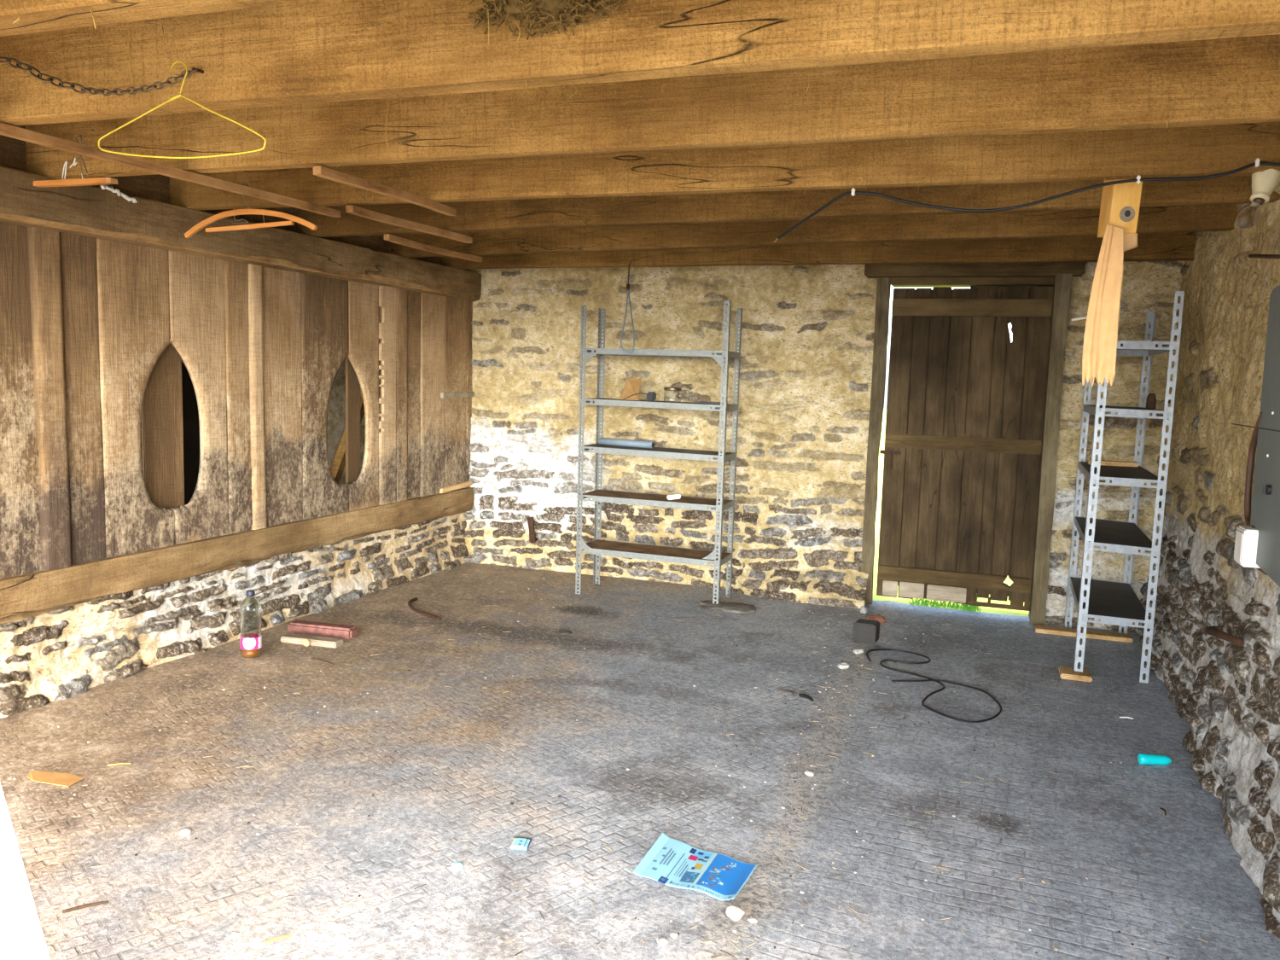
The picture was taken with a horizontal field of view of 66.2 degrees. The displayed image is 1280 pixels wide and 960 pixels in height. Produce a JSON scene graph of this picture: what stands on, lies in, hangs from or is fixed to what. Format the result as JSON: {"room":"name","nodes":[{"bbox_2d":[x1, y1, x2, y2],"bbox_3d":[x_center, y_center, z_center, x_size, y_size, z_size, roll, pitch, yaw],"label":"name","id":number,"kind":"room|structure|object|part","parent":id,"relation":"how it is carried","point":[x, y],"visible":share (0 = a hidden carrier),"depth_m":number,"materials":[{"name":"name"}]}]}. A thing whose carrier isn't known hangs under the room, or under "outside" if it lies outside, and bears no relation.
{"room":"farm building","nodes":[
{"label":"farm building","id":0,"kind":"room"},
{"bbox_2d":[0,221,472,579],"bbox_3d":[-2.390,-0.376,4.671,0.072,1.620,6.482,4,6,19],"label":"wall","id":1,"kind":"structure","parent":0,"point":[86,322],"depth_m":5.05,"materials":[{"name":"brown wood"}]},
{"bbox_2d":[0,125,468,271],"bbox_3d":[-2.400,-1.376,4.615,0.060,0.420,6.500,4,6,19],"label":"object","id":2,"kind":"structure","parent":1,"relation":"attached to","point":[13,151],"depth_m":4.74,"materials":[{"name":"wood"}]},
{"bbox_2d":[0,166,481,301],"bbox_3d":[-2.340,-1.208,4.556,0.154,0.232,6.400,4,6,19],"label":"wall plate","id":3,"kind":"object","parent":1,"relation":"attached to","point":[85,211],"depth_m":4.88,"materials":[{"name":"brown wood"}]},
{"bbox_3d":[-2.328,-1.279,4.387,0.030,0.054,0.204,4,6,19],"label":"plastic strip","id":4,"kind":"part","parent":3,"relation":"part of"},
{"bbox_2d":[0,0,295,36],"bbox_3d":[-0.679,-1.108,1.942,5.020,0.268,0.113,4,6,19],"label":"joist","id":5,"kind":"object","parent":3,"relation":"on","point":[36,15],"visible":1,"depth_m":2.11,"materials":[{"name":"brown wood"}]},
{"bbox_2d":[0,0,1279,126],"bbox_3d":[-0.448,-1.172,2.588,5.021,0.272,0.089,4,6,19],"label":"joist","id":6,"kind":"object","parent":3,"relation":"on","point":[295,52],"visible":0.94,"depth_m":2.53,"materials":[{"name":"brown wood"}]},
{"bbox_2d":[0,56,203,96],"bbox_3d":[-1.661,-1.216,2.904,0.851,0.167,0.071,3,6,12],"label":"chain","id":7,"kind":"object","parent":6,"relation":"hanging from","point":[30,68],"visible":0.98,"depth_m":2.89,"materials":[{"name":"metal"}]},
{"bbox_2d":[98,60,266,158],"bbox_3d":[-1.316,-1.054,2.799,0.610,0.272,0.010,4,6,19],"label":"wire hanger","id":8,"kind":"object","parent":7,"relation":"hanging from","point":[180,95],"visible":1,"depth_m":2.79,"materials":[{"name":"metal"}]},
{"bbox_3d":[-1.318,-1.008,2.804,0.610,0.178,0.005,4,6,19],"label":"wire frame","id":9,"kind":"part","parent":8,"relation":"part of","materials":[{"name":"metal"}]},
{"bbox_2d":[468,0,626,40],"bbox_3d":[-0.230,-1.206,2.448,0.433,0.203,0.108,4,6,19],"label":"nest","id":10,"kind":"object","parent":6,"relation":"attached to","point":[545,11],"visible":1,"depth_m":2.44,"materials":[{"name":"plant"}]},
{"bbox_2d":[12,10,1245,201],"bbox_3d":[0.186,-1.128,2.769,3.232,0.306,2.300,4,6,19],"label":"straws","id":11,"kind":"object","parent":6,"relation":"hanging from","point":[19,18],"visible":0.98,"depth_m":2.81,"materials":[{"name":"plant"}]},
{"bbox_2d":[25,34,1279,179],"bbox_3d":[-0.192,-1.240,3.307,5.020,0.274,0.071,4,6,19],"label":"joist","id":12,"kind":"object","parent":3,"relation":"on","point":[1216,81],"visible":0.73,"depth_m":3.10,"materials":[{"name":"brown wood"}]},
{"bbox_2d":[169,121,1279,209],"bbox_3d":[0.064,-1.305,4.025,5.021,0.261,0.074,4,6,19],"label":"joist","id":13,"kind":"object","parent":3,"relation":"on","point":[1201,150],"visible":0.59,"depth_m":3.81,"materials":[{"name":"brown wood"}]},
{"bbox_2d":[0,122,340,217],"bbox_3d":[-1.889,-1.161,3.526,0.048,0.038,2.560,4,6,19],"label":"rail","id":14,"kind":"object","parent":13,"relation":"attached to","point":[6,130],"visible":0.98,"depth_m":3.67,"materials":[{"name":"brown wood"}]},
{"bbox_2d":[33,133,117,187],"bbox_3d":[-2.084,-1.179,3.615,0.382,0.182,0.031,4,6,19],"label":"hanger","id":15,"kind":"object","parent":14,"relation":"hanging from","point":[97,181],"visible":0.88,"depth_m":3.61,"materials":[{"name":"brown wood"}]},
{"bbox_2d":[313,165,456,215],"bbox_3d":[-1.033,-1.196,4.097,0.042,0.037,0.970,4,6,20],"label":"rail","id":16,"kind":"object","parent":13,"relation":"attached to","point":[322,171],"visible":1,"depth_m":4.00,"materials":[{"name":"brown wood"}]},
{"bbox_2d":[773,157,1279,242],"bbox_3d":[1.347,-1.012,3.555,1.844,0.219,0.164,5,7,26],"label":"cable","id":17,"kind":"object","parent":13,"relation":"hanging from","point":[1257,163],"visible":1,"depth_m":3.53,"materials":[{"name":"black rubber"}]},
{"bbox_2d":[1097,179,1142,238],"bbox_3d":[1.757,-1.014,3.588,0.100,0.236,0.145,2,6,6],"label":"wooden block","id":18,"kind":"object","parent":13,"relation":"hanging from","point":[1120,202],"visible":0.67,"depth_m":3.54,"materials":[{"name":"brown wood"}]},
{"bbox_2d":[1082,223,1137,388],"bbox_3d":[1.745,-0.632,3.603,0.207,0.594,0.109,-2,7,-33],"label":"strip","id":19,"kind":"object","parent":18,"relation":"hanging from","point":[1102,324],"visible":1,"depth_m":3.56,"materials":[{"name":"wood"}]},
{"bbox_2d":[1234,168,1279,228],"bbox_3d":[2.119,-0.975,3.334,0.175,0.246,0.152,4,6,19],"label":"light bulb","id":20,"kind":"object","parent":13,"relation":"hanging from","point":[1264,183],"visible":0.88,"depth_m":3.31,"materials":[{"name":"white ceramic"}]},
{"bbox_2d":[296,175,1279,237],"bbox_3d":[0.310,-1.371,4.716,5.040,0.262,0.079,4,7,24],"label":"joist","id":21,"kind":"object","parent":3,"relation":"on","point":[787,205],"visible":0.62,"depth_m":4.60,"materials":[{"name":"brown wood"}]},
{"bbox_2d":[345,204,472,243],"bbox_3d":[-1.146,-1.293,5.002,0.045,0.040,1.090,4,6,20],"label":"rail","id":22,"kind":"object","parent":21,"relation":"attached to","point":[352,209],"visible":1,"depth_m":4.90,"materials":[{"name":"brown wood"}]},
{"bbox_2d":[390,203,1238,257],"bbox_3d":[0.592,-1.446,5.509,5.063,0.262,0.078,5,7,26],"label":"joist","id":23,"kind":"object","parent":3,"relation":"on","point":[1201,218],"visible":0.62,"depth_m":5.29,"materials":[{"name":"brown wood"}]},
{"bbox_2d":[384,233,482,261],"bbox_3d":[-1.228,-1.391,5.928,0.048,0.037,1.050,4,6,19],"label":"rail","id":24,"kind":"object","parent":23,"relation":"attached to","point":[388,237],"visible":1,"depth_m":5.84,"materials":[{"name":"brown wood"}]},
{"bbox_2d":[442,232,1197,268],"bbox_3d":[0.887,-1.524,6.336,5.025,0.274,0.104,4,6,21],"label":"joist","id":25,"kind":"object","parent":3,"relation":"on","point":[1177,246],"visible":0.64,"depth_m":6.08,"materials":[{"name":"brown wood"}]},
{"bbox_2d":[620,263,634,354],"bbox_3d":[-0.096,-1.141,6.509,0.091,0.612,0.347,1,6,-9],"label":"loop","id":26,"kind":"object","parent":25,"relation":"hanging from","point":[627,284],"visible":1,"depth_m":6.49,"materials":[{"name":"metal"}]},
{"bbox_2d":[440,391,474,397],"bbox_3d":[-1.382,-0.646,7.429,0.035,0.045,0.470,4,6,19],"label":"cleat","id":27,"kind":"object","parent":1,"relation":"attached to","point":[453,394],"visible":1,"depth_m":7.40,"materials":[{"name":"wood"}]},
{"bbox_2d":[184,180,317,238],"bbox_3d":[-1.644,-1.139,4.123,0.681,0.230,0.014,4,6,19],"label":"wooden hanger","id":28,"kind":"object","parent":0,"point":[189,233],"visible":0.99,"depth_m":4.12,"materials":[{"name":"brown wood"}]},
{"bbox_2d":[327,360,379,484],"bbox_3d":[-2.316,-0.569,7.269,0.055,2.520,1.692,4,6,19],"label":"wall","id":29,"kind":"structure","parent":0,"point":[336,412],"depth_m":7.40,"materials":[{"name":"wood"}]},
{"bbox_2d":[140,360,199,505],"bbox_3d":[-2.861,-0.463,6.066,0.050,2.530,0.950,4,6,19],"label":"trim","id":30,"kind":"structure","parent":29,"relation":"attached to","point":[190,413],"depth_m":6.15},
{"bbox_2d":[0,563,1279,959],"bbox_3d":[-0.733,1.070,3.902,6.580,0.016,7.040,4,6,19],"label":"floor","id":31,"kind":"structure","parent":0,"point":[1192,874],"depth_m":3.57,"materials":[{"name":"concrete"}]},
{"bbox_2d":[0,781,50,959],"bbox_3d":[-1.622,0.163,2.144,1.506,2.328,0.074,6,7,34],"label":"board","id":32,"kind":"object","parent":31,"relation":"on","point":[21,935],"visible":1,"depth_m":1.96,"materials":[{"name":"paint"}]},
{"bbox_3d":[-1.649,0.174,2.143,1.458,2.299,0.041,6,7,34],"label":"edge moulding","id":33,"kind":"part","parent":32,"relation":"part of","materials":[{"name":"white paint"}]},
{"bbox_2d":[27,770,83,786],"bbox_3d":[-2.098,1.061,3.502,0.215,0.010,0.081,3,6,13],"label":"scrap","id":34,"kind":"object","parent":31,"relation":"on","point":[61,779],"visible":1,"depth_m":3.50,"materials":[{"name":"wood"}]},
{"bbox_2d":[62,900,108,913],"bbox_3d":[-1.526,1.174,2.702,0.111,0.012,0.009,-2,7,-29],"label":"twig","id":35,"kind":"object","parent":31,"relation":"on","point":[78,907],"visible":1,"depth_m":2.70,"materials":[{"name":"wood"}]},
{"bbox_2d":[107,762,131,766],"bbox_3d":[-1.939,1.058,3.657,0.081,0.007,0.008,0,6,-16],"label":"twig","id":36,"kind":"object","parent":31,"relation":"on","point":[118,763],"visible":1,"depth_m":3.66,"materials":[{"name":"wood"}]},
{"bbox_2d":[141,343,184,509],"bbox_3d":[-2.403,0.046,4.955,0.020,1.720,0.251,4,6,19],"label":"board","id":37,"kind":"object","parent":31,"relation":"on","point":[162,434],"visible":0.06,"depth_m":4.92,"materials":[{"name":"brown wood"}]},
{"bbox_2d":[179,828,191,835],"bbox_3d":[-1.456,1.126,3.141,0.034,0.013,0.034,4,6,19],"label":"cap","id":38,"kind":"object","parent":31,"relation":"on","point":[185,831],"visible":1,"depth_m":3.13,"materials":[{"name":"white plastic"}]},
{"bbox_2d":[239,589,261,658],"bbox_3d":[-1.998,0.737,5.041,0.104,0.345,0.104,4,6,19],"label":"plastic bottle","id":39,"kind":"object","parent":31,"relation":"on","point":[251,643],"visible":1,"depth_m":5.01,"materials":[{"name":"clear"}]},
{"bbox_2d":[264,934,291,943],"bbox_3d":[-0.949,1.202,2.574,0.069,0.009,0.007,-2,7,-30],"label":"twig","id":40,"kind":"object","parent":31,"relation":"on","point":[289,935],"visible":1,"depth_m":2.57,"materials":[{"name":"wood"}]},
{"bbox_2d":[302,638,310,646],"bbox_3d":[-1.796,0.876,5.287,0.045,0.040,0.042,4,6,19],"label":"chip","id":41,"kind":"object","parent":31,"relation":"on","point":[305,642],"visible":1,"depth_m":5.27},
{"bbox_2d":[280,633,343,648],"bbox_3d":[-1.785,0.874,5.339,0.340,0.034,0.080,3,6,14],"label":"timber offcut","id":42,"kind":"object","parent":31,"relation":"on","point":[289,638],"visible":1,"depth_m":5.32,"materials":[{"name":"wood"}]},
{"bbox_2d":[287,619,357,639],"bbox_3d":[-1.784,0.841,5.517,0.403,0.062,0.085,3,6,14],"label":"timber offcut","id":43,"kind":"object","parent":31,"relation":"on","point":[311,628],"visible":1,"depth_m":5.48,"materials":[{"name":"red paint"}]},
{"bbox_2d":[310,657,334,665],"bbox_3d":[-1.615,0.926,5.011,0.185,0.009,0.016,6,7,34],"label":"twig","id":44,"kind":"object","parent":31,"relation":"on","point":[311,658],"visible":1,"depth_m":5.02,"materials":[{"name":"wood"}]},
{"bbox_2d":[330,387,364,483],"bbox_3d":[-2.104,-0.108,6.856,0.069,1.600,1.033,4,6,19],"label":"diagonal strut","id":45,"kind":"object","parent":31,"relation":"on","point":[338,465],"visible":0.29,"depth_m":6.85,"materials":[{"name":"brown wood"}]},
{"bbox_2d":[345,357,360,483],"bbox_3d":[-1.879,-0.084,6.426,0.020,1.700,0.135,4,6,19],"label":"board","id":46,"kind":"object","parent":31,"relation":"on","point":[352,386],"visible":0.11,"depth_m":6.38,"materials":[{"name":"brown wood"}]},
{"bbox_2d":[407,597,441,620],"bbox_3d":[-1.375,0.808,6.147,0.102,0.022,0.581,-1,7,-27],"label":"rod","id":47,"kind":"object","parent":31,"relation":"on","point":[410,601],"visible":1,"depth_m":6.06,"materials":[{"name":"metal"}]},
{"bbox_2d":[451,861,463,869],"bbox_3d":[-0.555,1.170,2.982,0.034,0.013,0.034,4,6,19],"label":"cap","id":48,"kind":"object","parent":31,"relation":"on","point":[456,865],"visible":1,"depth_m":2.97,"materials":[{"name":"plastic"}]},
{"bbox_2d":[510,837,531,850],"bbox_3d":[-0.380,1.160,3.134,0.057,0.011,0.073,2,6,5],"label":"paper packet","id":49,"kind":"object","parent":31,"relation":"on","point":[523,843],"visible":1,"depth_m":3.13,"materials":[{"name":"paper"}]},
{"bbox_2d":[558,630,572,634],"bbox_3d":[-0.431,0.880,5.690,0.084,0.016,0.021,4,6,19],"label":"twig","id":50,"kind":"object","parent":31,"relation":"on","point":[567,631],"visible":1,"depth_m":5.69,"materials":[{"name":"brown wood"}]},
{"bbox_2d":[8,574,1207,959],"bbox_3d":[-0.174,1.048,4.254,4.410,0.019,5.311,4,6,19],"label":"litter","id":51,"kind":"object","parent":31,"relation":"on","point":[224,689],"visible":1,"depth_m":3.58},
{"bbox_2d":[575,300,742,604],"bbox_3d":[0.116,-0.194,6.636,1.020,1.988,0.400,4,6,19],"label":"metal shelving","id":52,"kind":"object","parent":31,"relation":"on","point":[597,547],"depth_m":6.57,"materials":[{"name":"metal"}]},
{"bbox_2d":[598,437,653,448],"bbox_3d":[-0.095,-0.253,6.693,0.394,0.053,0.048,4,7,22],"label":"tube","id":53,"kind":"object","parent":52,"relation":"on","point":[619,442],"visible":1,"depth_m":6.67,"materials":[{"name":"grey plastic"}]},
{"bbox_2d":[616,374,642,400],"bbox_3d":[-0.054,-0.635,6.698,0.170,0.171,0.164,4,6,19],"label":"flap","id":54,"kind":"object","parent":52,"relation":"on","point":[631,386],"visible":1,"depth_m":6.73,"materials":[{"name":"cardboard"}]},
{"bbox_2d":[622,391,656,401],"bbox_3d":[-0.006,-0.564,6.584,0.229,0.061,0.050,4,6,19],"label":"plug","id":55,"kind":"object","parent":52,"relation":"on","point":[651,396],"visible":1,"depth_m":6.54,"materials":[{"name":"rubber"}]},
{"bbox_3d":[0.114,0.120,6.670,0.988,0.013,0.378,4,6,19],"label":"shelf","id":56,"kind":"part","parent":52,"relation":"part of","materials":[{"name":"wood"}]},
{"bbox_3d":[0.103,0.481,6.709,0.988,0.018,0.378,4,6,19],"label":"shelf","id":57,"kind":"part","parent":52,"relation":"part of","materials":[{"name":"wood"}]},
{"bbox_3d":[0.124,-0.205,6.636,0.988,0.018,0.378,4,6,19],"label":"shelf","id":58,"kind":"part","parent":52,"relation":"part of","materials":[{"name":"metal"}]},
{"bbox_3d":[0.133,-0.526,6.602,0.988,0.013,0.378,4,6,19],"label":"shelf","id":59,"kind":"part","parent":52,"relation":"part of","materials":[{"name":"metal"}]},
{"bbox_2d":[663,387,681,401],"bbox_3d":[0.216,-0.567,6.510,0.116,0.096,0.116,4,6,19],"label":"glass jar","id":60,"kind":"object","parent":52,"relation":"on","point":[665,388],"visible":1,"depth_m":6.46,"materials":[{"name":"white"}]},
{"bbox_3d":[0.217,-0.603,6.506,0.116,0.022,0.116,4,6,19],"label":"lid","id":61,"kind":"part","parent":60,"relation":"part of","materials":[{"name":"metal"}]},
{"bbox_2d":[666,493,680,500],"bbox_3d":[0.224,0.111,6.538,0.092,0.041,0.060,1,6,-4],"label":"packet","id":62,"kind":"object","parent":52,"relation":"on","point":[677,496],"visible":1,"depth_m":6.51,"materials":[{"name":"paper"}]},
{"bbox_3d":[0.460,-0.503,6.397,0.147,0.014,0.060,4,6,19],"label":"black strip","id":63,"kind":"part","parent":52,"relation":"part of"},
{"bbox_2d":[657,936,668,945],"bbox_3d":[0.060,1.224,2.602,0.030,0.017,0.030,4,6,19],"label":"pebble","id":64,"kind":"object","parent":31,"relation":"on","point":[663,941],"visible":1,"depth_m":2.59,"materials":[{"name":"stone"}]},
{"bbox_2d":[669,931,677,939],"bbox_3d":[0.090,1.223,2.635,0.021,0.013,0.024,4,6,19],"label":"pebble","id":65,"kind":"object","parent":31,"relation":"on","point":[673,935],"visible":1,"depth_m":2.63,"materials":[{"name":"stone"}]},
{"bbox_2d":[633,832,757,900],"bbox_3d":[0.171,1.182,3.004,0.355,0.022,0.268,5,7,26],"label":"leaflet","id":66,"kind":"object","parent":31,"relation":"on","point":[671,862],"visible":1,"depth_m":2.99,"materials":[{"name":"paper"}]},
{"bbox_2d":[698,599,756,613],"bbox_3d":[0.561,0.828,6.416,0.411,0.041,0.237,4,6,19],"label":"flat stone","id":67,"kind":"object","parent":31,"relation":"on","point":[733,608],"visible":0.98,"depth_m":6.35,"materials":[{"name":"stone"}]},
{"bbox_2d":[725,905,744,921],"bbox_3d":[0.264,1.206,2.739,0.049,0.032,0.054,-2,7,-34],"label":"stone","id":68,"kind":"object","parent":31,"relation":"on","point":[734,912],"visible":1,"depth_m":2.73,"materials":[{"name":"stone"}]},
{"bbox_2d":[747,916,757,923],"bbox_3d":[0.312,1.217,2.716,0.029,0.014,0.024,4,6,19],"label":"pebble","id":69,"kind":"object","parent":31,"relation":"on","point":[753,920],"visible":1,"depth_m":2.71,"materials":[{"name":"stone"}]},
{"bbox_2d":[798,692,813,701],"bbox_3d":[0.791,1.029,4.652,0.026,0.020,0.098,-2,7,-31],"label":"twig","id":70,"kind":"object","parent":31,"relation":"on","point":[804,695],"visible":1,"depth_m":4.65,"materials":[{"name":"black wood"}]},
{"bbox_2d":[804,769,814,776],"bbox_3d":[0.647,1.120,3.750,0.037,0.018,0.035,4,6,19],"label":"pebble","id":71,"kind":"object","parent":31,"relation":"on","point":[808,772],"visible":1,"depth_m":3.74,"materials":[{"name":"stone"}]},
{"bbox_2d":[837,662,849,669],"bbox_3d":[1.065,0.974,5.138,0.068,0.037,0.057,-1,6,-21],"label":"pebble","id":72,"kind":"object","parent":31,"relation":"on","point":[841,666],"visible":1,"depth_m":5.12,"materials":[{"name":"stone"}]},
{"bbox_2d":[853,648,864,654],"bbox_3d":[1.207,0.947,5.423,0.059,0.033,0.063,4,6,19],"label":"pebble","id":73,"kind":"object","parent":31,"relation":"on","point":[857,651],"visible":1,"depth_m":5.41,"materials":[{"name":"stone"}]},
{"bbox_2d":[860,605,867,613],"bbox_3d":[1.463,0.848,6.412,0.049,0.053,0.054,4,6,19],"label":"lump","id":74,"kind":"object","parent":31,"relation":"on","point":[863,609],"visible":1,"depth_m":6.39,"materials":[{"name":"stone"}]},
{"bbox_2d":[852,618,879,644],"bbox_3d":[1.325,0.887,5.745,0.130,0.127,0.177,4,7,22],"label":"block","id":75,"kind":"object","parent":31,"relation":"on","point":[867,631],"visible":1,"depth_m":5.67,"materials":[{"name":"concrete"}]},
{"bbox_2d":[866,614,885,623],"bbox_3d":[1.480,0.871,6.146,0.121,0.055,0.108,4,6,19],"label":"chip","id":76,"kind":"object","parent":31,"relation":"on","point":[881,619],"visible":0.75,"depth_m":6.12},
{"bbox_2d":[866,648,1001,722],"bbox_3d":[1.476,1.020,4.977,0.407,0.015,1.173,1,6,-8],"label":"cable","id":77,"kind":"object","parent":31,"relation":"on","point":[939,681],"visible":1,"depth_m":4.96,"materials":[{"name":"black rubber"}]},
{"bbox_2d":[1058,665,1092,681],"bbox_3d":[2.282,1.017,5.147,0.150,0.028,0.160,4,6,19],"label":"wood block","id":78,"kind":"object","parent":31,"relation":"on","point":[1066,672],"visible":0.97,"depth_m":5.09,"materials":[{"name":"wood"}]},
{"bbox_2d":[1035,624,1132,642],"bbox_3d":[2.710,0.939,6.010,0.540,0.026,0.120,4,6,19],"label":"plank","id":79,"kind":"object","parent":31,"relation":"on","point":[1038,628],"visible":0.94,"depth_m":5.98,"materials":[{"name":"wood"}]},
{"bbox_2d":[1064,290,1184,683],"bbox_3d":[2.665,0.002,5.483,0.389,1.993,1.106,4,6,19],"label":"metal shelving","id":80,"kind":"object","parent":31,"relation":"on","point":[1117,603],"depth_m":5.12,"materials":[{"name":"metal"}]},
{"bbox_2d":[1070,310,1123,320],"bbox_3d":[2.316,-0.832,4.968,0.264,0.063,0.012,1,6,-3],"label":"rod","id":81,"kind":"object","parent":80,"relation":"attached to","point":[1120,311],"visible":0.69,"depth_m":4.96,"materials":[{"name":"white plastic"}]},
{"bbox_3d":[2.643,0.667,5.554,0.356,0.013,1.070,4,6,19],"label":"shelf","id":82,"kind":"part","parent":80,"relation":"part of","materials":[{"name":"metal"}]},
{"bbox_3d":[2.774,-0.098,5.760,0.265,0.025,0.080,4,6,19],"label":"wood strip","id":83,"kind":"part","parent":80,"relation":"part of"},
{"bbox_3d":[2.654,0.291,5.514,0.356,0.018,1.070,4,6,19],"label":"shelf","id":84,"kind":"part","parent":80,"relation":"part of","materials":[{"name":"wood"}]},
{"bbox_3d":[2.665,-0.051,5.478,0.356,0.008,1.070,4,6,19],"label":"shelf","id":85,"kind":"part","parent":80,"relation":"part of","materials":[{"name":"wood"}]},
{"bbox_3d":[2.675,-0.399,5.441,0.356,0.008,1.070,4,6,19],"label":"shelf","id":86,"kind":"part","parent":80,"relation":"part of","materials":[{"name":"metal"}]},
{"bbox_3d":[2.685,-0.740,5.405,0.356,0.003,1.070,4,6,19],"label":"shelf","id":87,"kind":"part","parent":80,"relation":"part of","materials":[{"name":"metal"}]},
{"bbox_2d":[1145,393,1156,409],"bbox_3d":[2.675,-0.412,5.136,0.048,0.082,0.048,4,6,19],"label":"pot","id":88,"kind":"object","parent":80,"relation":"on","point":[1151,399],"visible":1,"depth_m":5.12,"materials":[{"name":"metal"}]},
{"bbox_2d":[1137,753,1171,765],"bbox_3d":[2.074,1.127,3.954,0.124,0.042,0.042,2,6,4],"label":"tube","id":89,"kind":"object","parent":31,"relation":"on","point":[1143,759],"visible":1,"depth_m":3.94,"materials":[{"name":"plastic"}]},
{"bbox_2d":[463,260,1184,633],"bbox_3d":[0.889,-0.375,6.742,5.085,2.456,0.245,4,6,20],"label":"wall","id":90,"kind":"structure","parent":0,"point":[807,342],"depth_m":6.93,"materials":[{"name":"stone"}]},
{"bbox_2d":[0,512,471,718],"bbox_3d":[-2.401,0.709,4.839,0.118,0.507,6.546,4,6,19],"label":"wall","id":91,"kind":"structure","parent":90,"relation":"attached to","point":[61,654],"depth_m":5.13,"materials":[{"name":"stone"}]},
{"bbox_2d":[0,487,474,624],"bbox_3d":[-2.418,0.437,4.763,0.118,0.197,6.440,4,6,19],"label":"beam","id":92,"kind":"structure","parent":91,"relation":"on","point":[29,595],"depth_m":5.05,"materials":[{"name":"wood"}]},
{"bbox_2d":[439,481,471,493],"bbox_3d":[-1.406,0.053,7.494,0.035,0.054,0.450,4,6,19],"label":"cleat","id":93,"kind":"object","parent":92,"relation":"on","point":[465,484],"visible":1,"depth_m":7.46,"materials":[{"name":"wood"}]},
{"bbox_2d":[526,517,538,543],"bbox_3d":[-0.820,0.378,7.497,0.075,0.207,0.113,4,6,19],"label":"iron hook","id":94,"kind":"object","parent":90,"relation":"attached to","point":[532,538],"visible":1,"depth_m":7.45,"materials":[{"name":"metal"}]},
{"bbox_2d":[876,285,1053,610],"bbox_3d":[2.120,-0.245,6.440,1.045,2.145,0.135,4,6,19],"label":"door","id":95,"kind":"structure","parent":90,"relation":"in","point":[962,451],"depth_m":6.42,"materials":[{"name":"brown wood"}]},
{"bbox_3d":[2.072,0.654,6.506,0.965,0.094,0.032,4,6,19],"label":"rail","id":96,"kind":"part","parent":95,"relation":"part of","materials":[{"name":"brown wood"}]},
{"bbox_3d":[2.100,-0.235,6.411,0.973,0.090,0.032,4,6,19],"label":"rail","id":97,"kind":"part","parent":95,"relation":"part of","materials":[{"name":"brown wood"}]},
{"bbox_3d":[2.125,-1.110,6.319,0.975,0.110,0.032,4,6,19],"label":"rail","id":98,"kind":"part","parent":95,"relation":"part of","materials":[{"name":"brown wood"}]},
{"bbox_2d":[861,273,1072,625],"bbox_3d":[2.105,-0.204,6.450,1.180,2.230,0.313,4,6,19],"label":"trim","id":99,"kind":"structure","parent":90,"relation":"attached to","point":[1061,283],"depth_m":6.23,"materials":[{"name":"brown wood"}]},
{"bbox_2d":[864,261,1085,278],"bbox_3d":[2.137,-1.357,6.330,1.320,0.110,0.310,4,6,19],"label":"lintel","id":100,"kind":"object","parent":90,"relation":"attached to","point":[1077,269],"visible":0.54,"depth_m":6.18,"materials":[{"name":"brown wood"}]},
{"bbox_2d":[1134,181,1279,938],"bbox_3d":[2.081,-0.025,3.171,0.171,2.584,6.549,4,6,21],"label":"wall","id":101,"kind":"structure","parent":0,"point":[1227,694],"depth_m":4.20,"materials":[{"name":"stone"}]},
{"bbox_2d":[1204,626,1244,645],"bbox_3d":[2.154,0.573,3.633,0.083,0.235,1.128,5,7,29],"label":"spike","id":102,"kind":"object","parent":101,"relation":"attached to","point":[1211,631],"visible":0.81,"depth_m":3.49,"materials":[{"name":"metal"}]},
{"bbox_2d":[1231,285,1279,587],"bbox_3d":[1.993,-0.128,3.022,0.075,0.970,1.334,4,6,19],"label":"electrical cabinet","id":103,"kind":"object","parent":101,"relation":"attached to","point":[1265,517],"visible":0.91,"depth_m":3.14,"materials":[{"name":"grey metal"}]},
{"bbox_2d":[1233,525,1267,575],"bbox_3d":[2.038,0.220,3.269,0.088,0.160,0.170,4,6,19],"label":"junction box","id":104,"kind":"object","parent":103,"relation":"attached to","point":[1246,543],"visible":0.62,"depth_m":3.22,"materials":[{"name":"white plastic"}]},
{"bbox_3d":[2.071,0.222,3.258,0.020,0.160,0.170,4,6,19],"label":"plate","id":105,"kind":"part","parent":104,"relation":"part of","materials":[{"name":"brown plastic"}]},
{"bbox_2d":[1244,412,1262,528],"bbox_3d":[2.084,-0.034,3.325,0.029,0.399,0.213,4,7,23],"label":"conduit","id":106,"kind":"object","parent":103,"relation":"attached to","point":[1248,495],"visible":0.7,"depth_m":3.40,"materials":[{"name":"plastic"}]},
{"bbox_2d":[1248,254,1279,258],"bbox_3d":[2.267,-0.809,3.553,0.057,0.127,0.912,5,7,26],"label":"rod","id":107,"kind":"object","parent":101,"relation":"attached to","point":[1260,256],"visible":1,"depth_m":3.52,"materials":[{"name":"metal"}]},
{"label":"outside","id":108,"kind":"structure","parent":0,"visible":0},
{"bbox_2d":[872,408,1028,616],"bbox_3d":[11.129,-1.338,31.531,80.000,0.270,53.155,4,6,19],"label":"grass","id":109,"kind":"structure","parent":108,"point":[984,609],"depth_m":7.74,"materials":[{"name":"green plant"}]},
{"bbox_2d":[907,593,981,611],"bbox_3d":[2.071,0.789,6.679,0.492,0.165,0.198,4,6,19],"label":"grass tuft","id":110,"kind":"object","parent":109,"relation":"on","point":[965,607],"visible":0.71,"depth_m":6.68,"materials":[{"name":"plant"}]}
]}

